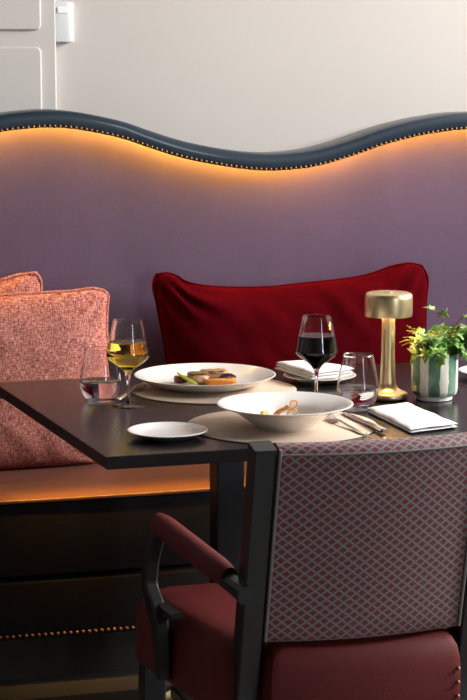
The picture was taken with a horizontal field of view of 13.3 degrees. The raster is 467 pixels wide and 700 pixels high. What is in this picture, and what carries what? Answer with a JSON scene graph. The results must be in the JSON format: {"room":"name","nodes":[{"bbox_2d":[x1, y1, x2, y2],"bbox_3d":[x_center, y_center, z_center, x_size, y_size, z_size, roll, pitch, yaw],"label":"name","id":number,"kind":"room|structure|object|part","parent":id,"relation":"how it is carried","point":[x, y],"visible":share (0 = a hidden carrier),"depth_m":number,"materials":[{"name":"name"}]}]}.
{"room":"restaurant","nodes":[
{"label":"restaurant","id":0,"kind":"room"},
{"bbox_2d":[0,669,172,699],"bbox_3d":[1.683,1.284,2.048,10.200,0.100,9.600,-3,9,-16],"label":"floor","id":1,"kind":"structure","parent":0,"point":[113,685],"depth_m":4.83,"materials":[{"name":"brown wood"}]},
{"bbox_2d":[0,109,466,680],"bbox_3d":[0.287,0.053,5.292,3.950,1.369,0.629,-3,9,-16],"label":"banquette","id":2,"kind":"object","parent":1,"relation":"on","point":[87,200],"visible":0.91,"depth_m":5.30,"materials":[{"name":"fabric"}]},
{"bbox_2d":[0,271,42,293],"bbox_3d":[-0.725,0.050,5.187,0.480,0.493,0.096,-3,9,-16],"label":"cushion","id":3,"kind":"object","parent":2,"relation":"on","point":[25,281],"visible":0.15,"depth_m":5.21,"materials":[{"name":"pink fabric"}]},
{"bbox_2d":[0,287,109,469],"bbox_3d":[-0.546,0.079,5.102,0.500,0.462,0.177,-3,9,-16],"label":"cushion","id":4,"kind":"object","parent":2,"relation":"on","point":[45,335],"visible":0.63,"depth_m":5.07,"materials":[{"name":"pink fabric"}]},
{"bbox_3d":[0.295,0.543,5.338,3.950,0.164,0.562,-3,9,-16],"label":"panel","id":5,"kind":"part","parent":2,"relation":"part of","materials":[{"name":"leather"}]},
{"bbox_3d":[0.295,0.374,5.312,3.950,0.184,0.562,-3,9,-16],"label":"panel","id":6,"kind":"part","parent":2,"relation":"part of","materials":[{"name":"leather"}]},
{"bbox_2d":[0,461,246,504],"bbox_3d":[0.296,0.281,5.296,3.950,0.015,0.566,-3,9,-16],"label":"seat cushion","id":7,"kind":"object","parent":2,"relation":"on","point":[86,484],"depth_m":4.93,"materials":[{"name":"leather"}]},
{"bbox_3d":[0.215,-0.577,5.445,3.950,0.168,0.118,-3,9,-16],"label":"rail","id":8,"kind":"part","parent":2,"relation":"part of","materials":[{"name":"leather"}]},
{"bbox_3d":[0.208,-0.178,5.528,3.950,0.957,0.055,-3,9,-16],"label":"backrest","id":9,"kind":"part","parent":2,"relation":"part of","materials":[{"name":"leather"}]},
{"bbox_2d":[152,262,428,368],"bbox_3d":[0.171,0.022,5.380,0.784,0.489,0.177,-3,9,-16],"label":"velvet cushion","id":10,"kind":"object","parent":2,"relation":"on","point":[259,326],"visible":0.42,"depth_m":5.30,"materials":[{"name":"red fabric"}]},
{"bbox_2d":[0,360,466,699],"bbox_3d":[0.243,0.483,4.520,1.404,0.750,0.924,-3,9,-17],"label":"dining table","id":11,"kind":"object","parent":1,"relation":"on","point":[99,431],"visible":0.24,"depth_m":4.32,"materials":[{"name":"black wood"}]},
{"bbox_2d":[80,346,120,402],"bbox_3d":[-0.296,0.055,4.443,0.092,0.119,0.092,0,9,0],"label":"water tumbler","id":12,"kind":"object","parent":11,"relation":"on","point":[100,378],"visible":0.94,"depth_m":4.41,"materials":[{"name":"clear glass"}]},
{"bbox_2d":[106,318,148,408],"bbox_3d":[-0.231,0.028,4.381,0.094,0.191,0.094,1,9,8],"label":"wine glass","id":13,"kind":"object","parent":11,"relation":"on","point":[127,349],"visible":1,"depth_m":4.34,"materials":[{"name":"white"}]},
{"bbox_2d":[127,422,207,440],"bbox_3d":[-0.133,0.168,4.038,0.163,0.016,0.163,0,9,0],"label":"bread plate","id":14,"kind":"object","parent":11,"relation":"on","point":[155,431],"visible":1,"depth_m":4.06,"materials":[{"name":"white ceramic"}]},
{"bbox_2d":[132,379,296,404],"bbox_3d":[-0.045,0.091,4.595,0.380,0.003,0.380,0,9,0],"label":"placemat","id":15,"kind":"object","parent":11,"relation":"on","point":[150,392],"visible":0.48,"depth_m":4.53,"materials":[{"name":"beige fabric"}]},
{"bbox_2d":[115,383,145,399],"bbox_3d":[-0.235,0.094,4.526,0.024,0.009,0.174,2,9,15],"label":"fork","id":16,"kind":"object","parent":15,"relation":"on","point":[141,387],"visible":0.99,"depth_m":4.54,"materials":[{"name":"silver metal"}]},
{"bbox_3d":[-0.240,0.097,4.509,0.024,0.009,0.137,2,9,15],"label":"handle","id":17,"kind":"part","parent":16,"relation":"part of","materials":[{"name":"silver metal"}]},
{"bbox_2d":[134,363,275,392],"bbox_3d":[-0.066,0.069,4.628,0.328,0.030,0.328,0,9,0],"label":"dinner plate","id":18,"kind":"object","parent":15,"relation":"on","point":[162,376],"visible":0.8,"depth_m":4.67,"materials":[{"name":"white ceramic"}]},
{"bbox_2d":[173,375,187,382],"bbox_3d":[-0.122,0.067,4.628,0.032,0.018,0.028,-4,9,-24],"label":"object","id":19,"kind":"object","parent":18,"relation":"on","point":[178,379],"visible":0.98,"depth_m":4.62,"materials":[{"name":"red food"}]},
{"bbox_2d":[176,372,196,384],"bbox_3d":[-0.107,0.066,4.593,0.052,0.028,0.007,4,9,25],"label":"stalk","id":20,"kind":"object","parent":18,"relation":"on","point":[178,373],"visible":0.96,"depth_m":4.59,"materials":[{"name":"green food"}]},
{"bbox_2d":[187,371,208,383],"bbox_3d":[-0.082,0.064,4.614,0.052,0.029,0.042,-3,9,-17],"label":"meat slice","id":21,"kind":"object","parent":18,"relation":"on","point":[199,377],"visible":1,"depth_m":4.60,"materials":[{"name":"brown food"}]},
{"bbox_2d":[200,368,228,378],"bbox_3d":[-0.046,0.059,4.641,0.072,0.030,0.042,-2,9,-12],"label":"meat slice","id":22,"kind":"object","parent":18,"relation":"on","point":[213,373],"visible":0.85,"depth_m":4.62,"materials":[{"name":"brown food"}]},
{"bbox_2d":[204,378,236,384],"bbox_3d":[-0.030,0.073,4.597,0.077,0.016,0.030,0,9,0],"label":"carrot","id":23,"kind":"object","parent":18,"relation":"on","point":[215,381],"visible":0.87,"depth_m":4.58,"materials":[{"name":"orange food"}]},
{"bbox_2d":[219,373,236,377],"bbox_3d":[-0.017,0.061,4.623,0.048,0.020,0.040,0,9,0],"label":"meat slice","id":24,"kind":"object","parent":18,"relation":"on","point":[224,375],"visible":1,"depth_m":4.61,"materials":[{"name":"brown food"}]},
{"bbox_2d":[187,411,375,442],"bbox_3d":[0.100,0.157,4.158,0.398,0.003,0.398,0,9,0],"label":"placemat","id":25,"kind":"object","parent":11,"relation":"on","point":[231,426],"visible":0.57,"depth_m":4.09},
{"bbox_2d":[217,391,352,431],"bbox_3d":[0.106,0.134,4.126,0.282,0.052,0.282,0,9,0],"label":"pasta bowl","id":26,"kind":"object","parent":25,"relation":"on","point":[313,407],"visible":0.98,"depth_m":4.17,"materials":[{"name":"white ceramic"}]},
{"bbox_3d":[0.106,0.147,4.128,0.126,0.005,0.126,0,9,0],"label":"puree","id":27,"kind":"object","parent":26,"relation":"in","visible":0},
{"bbox_2d":[273,404,287,414],"bbox_3d":[0.099,0.125,4.143,0.033,0.024,0.014,1,9,6],"label":"carrot crisp","id":28,"kind":"object","parent":27,"relation":"on","point":[280,409],"visible":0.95,"depth_m":4.14,"materials":[{"name":"orange food"}]},
{"bbox_2d":[276,405,288,414],"bbox_3d":[0.103,0.126,4.138,0.028,0.023,0.014,1,9,6],"label":"carrot crisp","id":29,"kind":"object","parent":27,"relation":"on","point":[287,407],"visible":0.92,"depth_m":4.13,"materials":[{"name":"orange food"}]},
{"bbox_2d":[287,400,297,414],"bbox_3d":[0.121,0.122,4.133,0.025,0.040,0.009,-1,9,-8],"label":"lattice crisp","id":30,"kind":"object","parent":27,"relation":"on","point":[291,401],"visible":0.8,"depth_m":4.13,"materials":[{"name":"orange food"}]},
{"bbox_2d":[325,415,367,434],"bbox_3d":[0.233,0.154,4.129,0.024,0.009,0.188,-3,9,-20],"label":"fork","id":31,"kind":"object","parent":25,"relation":"on","point":[331,419],"visible":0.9,"depth_m":4.12,"materials":[{"name":"silver metal"}]},
{"bbox_3d":[0.240,0.157,4.111,0.024,0.009,0.148,-3,9,-20],"label":"handle","id":32,"kind":"part","parent":31,"relation":"part of","materials":[{"name":"silver metal"}]},
{"bbox_2d":[343,412,385,432],"bbox_3d":[0.270,0.147,4.173,0.018,0.009,0.232,-3,9,-17],"label":"knife","id":33,"kind":"object","parent":25,"relation":"on","point":[374,426],"visible":1,"depth_m":4.13,"materials":[{"name":"silver metal"}]},
{"bbox_3d":[0.255,0.141,4.221,0.018,0.004,0.130,-3,9,-17],"label":"blade","id":34,"kind":"part","parent":33,"relation":"part of","materials":[{"name":"silver metal"}]},
{"bbox_3d":[0.290,0.157,4.112,0.014,0.009,0.102,-3,9,-17],"label":"handle","id":35,"kind":"part","parent":33,"relation":"part of","materials":[{"name":"silver metal"}]},
{"bbox_2d":[283,372,337,384],"bbox_3d":[0.203,0.065,4.717,0.172,0.017,0.172,0,9,0],"label":"plate","id":36,"kind":"object","parent":11,"relation":"on","point":[333,380],"visible":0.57,"depth_m":4.67,"materials":[{"name":"white ceramic"}]},
{"bbox_2d":[275,360,340,379],"bbox_3d":[0.176,0.044,4.721,0.123,0.022,0.188,-6,11,-36],"label":"napkin","id":37,"kind":"object","parent":36,"relation":"on","point":[301,368],"visible":0.77,"depth_m":4.68,"materials":[{"name":"white fabric"}]},
{"bbox_2d":[295,314,337,392],"bbox_3d":[0.184,0.019,4.437,0.094,0.191,0.094,-1,9,-8],"label":"wine glass","id":38,"kind":"object","parent":11,"relation":"on","point":[316,345],"visible":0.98,"depth_m":4.40,"materials":[{"name":"clear glass"}]},
{"bbox_2d":[337,352,378,409],"bbox_3d":[0.271,0.068,4.355,0.092,0.119,0.092,0,9,0],"label":"water tumbler","id":39,"kind":"object","parent":11,"relation":"on","point":[357,382],"visible":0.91,"depth_m":4.32,"materials":[{"name":"clear glass"}]},
{"bbox_2d":[365,290,412,401],"bbox_3d":[0.345,-0.010,4.462,0.106,0.242,0.106,0,9,0],"label":"table lamp","id":40,"kind":"object","parent":11,"relation":"on","point":[386,305],"visible":0.91,"depth_m":4.44,"materials":[{"name":"gold metal"}]},
{"bbox_3d":[0.345,-0.006,4.463,0.036,0.166,0.036,0,9,0],"label":"stem","id":41,"kind":"part","parent":40,"relation":"part of","materials":[{"name":"gold metal"}]},
{"bbox_3d":[0.345,-0.102,4.448,0.106,0.052,0.106,0,9,0],"label":"lamp shade","id":42,"kind":"part","parent":40,"relation":"part of","materials":[{"name":"gold metal"}]},
{"bbox_2d":[367,402,457,432],"bbox_3d":[0.369,0.141,4.223,0.119,0.014,0.292,-3,9,-19],"label":"napkin","id":43,"kind":"object","parent":11,"relation":"on","point":[409,417],"visible":1,"depth_m":4.18,"materials":[{"name":"white fabric"}]},
{"bbox_2d":[399,304,466,401],"bbox_3d":[0.451,0.004,4.466,0.190,0.214,0.187,-7,11,-38],"label":"potted plant","id":44,"kind":"object","parent":11,"relation":"on","point":[434,354],"visible":1,"depth_m":4.42,"materials":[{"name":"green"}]},
{"bbox_2d":[411,352,457,401],"bbox_3d":[0.449,0.058,4.468,0.105,0.106,0.105,0,9,0],"label":"pot","id":45,"kind":"object","parent":11,"relation":"on","point":[429,383],"depth_m":4.42,"materials":[{"name":"white ceramic"}]},
{"bbox_2d":[458,366,466,374],"bbox_3d":[0.632,0.056,4.774,0.191,0.018,0.191,0,9,0],"label":"plate","id":46,"kind":"object","parent":11,"relation":"on","point":[463,369],"visible":1,"depth_m":4.79,"materials":[{"name":"white ceramic"}]},
{"bbox_2d":[136,432,466,699],"bbox_3d":[0.184,0.541,3.786,0.664,0.861,0.580,-2,9,-16],"label":"armchair","id":47,"kind":"object","parent":1,"relation":"on","point":[351,581],"visible":1,"depth_m":3.55,"materials":[{"name":"red fabric"}]},
{"bbox_3d":[-0.162,0.774,3.977,0.051,0.336,0.053,-2,9,-16],"label":"leg","id":48,"kind":"part","parent":47,"relation":"part of","materials":[{"name":"black wood"}]},
{"bbox_3d":[-0.057,0.385,3.639,0.032,0.083,0.335,-5,10,-30],"label":"arm rail","id":49,"kind":"part","parent":47,"relation":"part of","materials":[{"name":"black wood"}]},
{"bbox_3d":[0.034,0.577,3.552,0.041,0.861,0.163,-2,9,-16],"label":"leg","id":50,"kind":"part","parent":47,"relation":"part of","materials":[{"name":"black wood"}]},
{"bbox_3d":[0.173,0.556,3.825,0.642,0.161,0.503,-2,9,-16],"label":"seat","id":51,"kind":"part","parent":47,"relation":"part of","materials":[{"name":"red fabric"}]},
{"bbox_3d":[0.239,0.332,3.559,0.368,0.374,0.172,-2,9,-16],"label":"backrest","id":52,"kind":"part","parent":47,"relation":"part of","materials":[{"name":"fabric"}]},
{"bbox_3d":[0.437,0.559,3.666,0.041,0.861,0.163,-2,9,-16],"label":"leg","id":53,"kind":"part","parent":47,"relation":"part of","materials":[{"name":"black wood"}]},
{"bbox_2d":[55,0,466,151],"bbox_3d":[0.538,-1.466,5.542,8.400,4.300,0.101,-3,9,-16],"label":"wall","id":54,"kind":"structure","parent":0,"point":[237,75],"depth_m":5.46,"materials":[{"name":"paint"}]},
{"bbox_2d":[0,0,56,111],"bbox_3d":[-1.043,-1.385,5.007,1.198,4.300,0.039,-3,9,-16],"label":"door","id":55,"kind":"structure","parent":54,"relation":"attached to","point":[27,27],"depth_m":5.23,"materials":[{"name":"grey paint"}]},
{"bbox_2d":[55,2,73,42],"bbox_3d":[-0.446,-0.864,5.269,0.050,0.106,0.029,-3,9,-16],"label":"wall fixture","id":56,"kind":"object","parent":54,"relation":"attached to","point":[64,10],"visible":1,"depth_m":5.26,"materials":[{"name":"white plastic"}]}
]}

